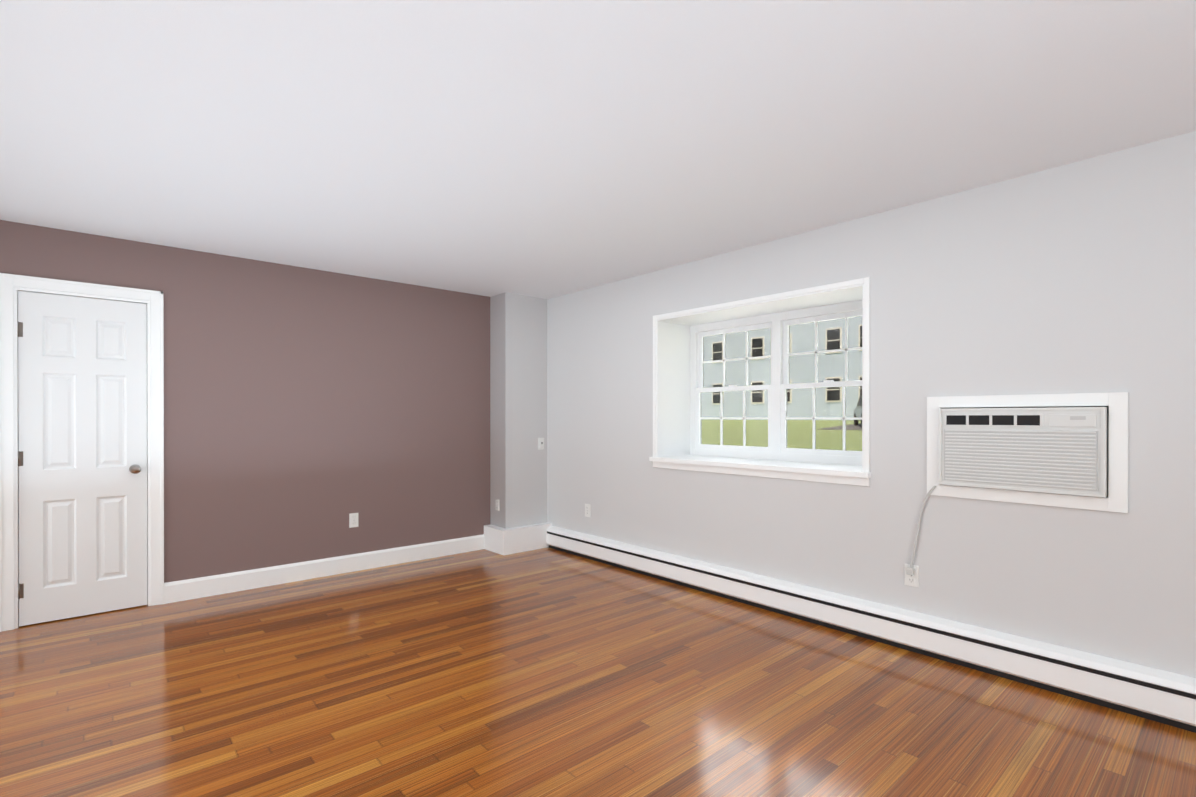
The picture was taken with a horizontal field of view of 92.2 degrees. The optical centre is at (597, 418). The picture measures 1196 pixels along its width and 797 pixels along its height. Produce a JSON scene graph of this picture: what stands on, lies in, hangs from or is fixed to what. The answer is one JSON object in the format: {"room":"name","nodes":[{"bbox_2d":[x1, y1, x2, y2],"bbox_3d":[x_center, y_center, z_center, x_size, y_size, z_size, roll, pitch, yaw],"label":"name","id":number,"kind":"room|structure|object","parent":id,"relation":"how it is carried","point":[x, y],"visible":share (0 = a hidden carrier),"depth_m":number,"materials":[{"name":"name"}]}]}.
{"room":"empty living room","nodes":[
{"label":"empty living room","id":0,"kind":"room"},
{"bbox_2d":[0,220,489,582],"bbox_3d":[-2.848,0.042,4.123,5.620,2.440,0.150,0,0,-41],"label":"wall","id":1,"kind":"structure","parent":0,"point":[307,411],"depth_m":4.48,"materials":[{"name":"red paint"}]},
{"bbox_2d":[17,291,146,625],"bbox_3d":[-3.258,0.243,3.661,0.618,2.024,0.099,0,0,-41],"label":"door","id":2,"kind":"structure","parent":1,"relation":"in","point":[82,403],"depth_m":3.66,"materials":[{"name":"white wood"}]},
{"bbox_2d":[0,273,163,631],"bbox_3d":[-3.301,0.201,3.715,0.788,2.123,0.168,0,0,-41],"label":"door frame","id":3,"kind":"structure","parent":1,"relation":"attached to","point":[11,285],"depth_m":3.52,"materials":[{"name":"white wood"}]},
{"bbox_2d":[164,534,484,603],"bbox_3d":[-2.944,1.192,3.932,4.920,0.140,0.016,0,0,-41],"label":"baseboard","id":4,"kind":"structure","parent":1,"relation":"attached to","point":[190,589],"depth_m":4.52,"materials":[{"name":"white wood"}]},
{"bbox_2d":[349,513,357,527],"bbox_3d":[-2.014,0.840,4.752,0.072,0.116,0.008,0,0,-41],"label":"electrical outlet","id":5,"kind":"object","parent":1,"relation":"attached to","point":[353,519],"visible":1,"depth_m":4.75,"materials":[{"name":"white plastic"}]},
{"bbox_2d":[490,292,546,528],"bbox_3d":[-0.776,0.037,5.659,0.480,2.440,0.273,0,0,-41],"label":"column","id":6,"kind":"structure","parent":0,"point":[518,399],"depth_m":5.53,"materials":[{"name":"white paint"}]},
{"bbox_2d":[496,500,498,510],"bbox_3d":[-0.962,0.828,5.502,0.008,0.100,0.060,0,0,-41],"label":"outlet","id":7,"kind":"object","parent":6,"relation":"attached to","point":[497,504],"visible":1,"depth_m":5.49,"materials":[{"name":"white plastic"}]},
{"bbox_2d":[484,523,551,554],"bbox_3d":[-0.776,1.145,5.605,0.555,0.225,0.358,0,0,-41],"label":"baseboard","id":8,"kind":"structure","parent":6,"relation":"attached to","point":[504,541],"depth_m":5.44,"materials":[{"name":"white wood"}]},
{"bbox_2d":[538,438,543,449],"bbox_3d":[-0.555,0.247,5.658,0.070,0.116,0.020,0,0,-41],"label":"light switch","id":9,"kind":"object","parent":6,"relation":"attached to","point":[540,443],"visible":1,"depth_m":5.65,"materials":[{"name":"white plastic"}]},
{"bbox_2d":[0,547,1195,796],"bbox_3d":[-0.089,1.329,1.359,6.120,0.120,7.950,0,0,-41],"label":"floor","id":10,"kind":"structure","parent":0,"point":[548,671],"depth_m":2.55,"materials":[{"name":"brown wood"}]},
{"bbox_2d":[0,0,1195,298],"bbox_3d":[-0.089,-1.231,1.353,6.120,0.120,7.950,0,0,-41],"label":"ceiling","id":11,"kind":"structure","parent":0,"point":[538,148],"depth_m":2.25,"materials":[{"name":"white paint"}]},
{"bbox_2d":[547,131,1195,677],"bbox_3d":[2.024,0.044,3.208,0.500,2.440,7.950,0,0,-41],"label":"wall","id":12,"kind":"structure","parent":0,"point":[1073,277],"depth_m":2.97,"materials":[{"name":"white paint"}]},
{"bbox_2d":[585,504,589,516],"bbox_3d":[-0.095,0.839,5.242,0.008,0.116,0.072,0,0,-41],"label":"electrical outlet","id":13,"kind":"object","parent":12,"relation":"attached to","point":[587,510],"visible":1,"depth_m":5.24,"materials":[{"name":"white plastic"}]},
{"bbox_2d":[649,277,870,485],"bbox_3d":[1.177,-0.214,4.127,0.522,1.212,1.730,0,0,-41],"label":"window frame","id":14,"kind":"structure","parent":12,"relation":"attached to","point":[671,390],"depth_m":4.22,"materials":[{"name":"white wood"}]},
{"bbox_2d":[690,300,861,465],"bbox_3d":[1.341,-0.234,4.271,0.075,1.086,1.626,0,0,-41],"label":"window unit","id":15,"kind":"structure","parent":14,"relation":"attached to","point":[779,325],"depth_m":4.24,"materials":[{"name":"white plastic"}]},
{"bbox_2d":[546,526,1195,732],"bbox_3d":[1.925,1.160,2.886,0.078,0.210,7.292,0,0,-41],"label":"baseboard heater","id":16,"kind":"object","parent":12,"relation":"attached to","point":[1159,695],"visible":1,"depth_m":3.02,"materials":[{"name":"white metal"}]},
{"bbox_2d":[904,564,918,587],"bbox_3d":[1.724,0.864,3.167,0.008,0.116,0.072,0,0,-41],"label":"electrical outlet","id":17,"kind":"object","parent":12,"relation":"attached to","point":[911,580],"visible":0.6,"depth_m":3.16,"materials":[{"name":"white plastic"}]},
{"bbox_2d":[906,567,914,575],"bbox_3d":[1.711,0.838,3.156,0.026,0.037,0.036,0,0,-41],"label":"plug","id":18,"kind":"object","parent":17,"relation":"attached to","point":[910,571],"visible":1,"depth_m":3.15,"materials":[{"name":"grey plastic"}]},
{"bbox_2d":[927,392,1127,512],"bbox_3d":[2.228,0.147,2.968,0.601,0.525,0.800,0,0,-41],"label":"air conditioner unit","id":19,"kind":"object","parent":12,"relation":"attached to","point":[1062,452],"visible":1,"depth_m":2.72,"materials":[{"name":"white plastic"}]},
{"bbox_2d":[910,486,935,567],"bbox_3d":[1.752,0.596,3.108,0.029,0.479,0.136,0,0,-41],"label":"cord","id":20,"kind":"object","parent":19,"relation":"attached to","point":[919,520],"visible":1,"depth_m":3.13,"materials":[{"name":"grey plastic"}]},
{"label":"outside","id":21,"kind":"structure","parent":0,"visible":0},
{"bbox_2d":[702,420,861,450],"bbox_3d":[14.093,0.251,32.243,55.930,3.376,110.000,0,0,-41],"label":"ground","id":22,"kind":"structure","parent":21,"point":[793,432],"depth_m":24.60,"materials":[{"name":"green plant"}]},
{"bbox_2d":[702,316,861,419],"bbox_3d":[11.233,-3.382,43.026,11.000,11.086,47.000,0,0,-41],"label":"building","id":23,"kind":"structure","parent":22,"relation":"on","point":[760,351],"depth_m":34.74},
{"bbox_2d":[853,396,861,425],"bbox_3d":[12.746,-0.341,26.140,1.740,1.430,4.200,0,0,18],"label":"car","id":24,"kind":"object","parent":22,"relation":"on","point":[857,407],"depth_m":26.98,"materials":[{"name":"grey paint"}]}
]}

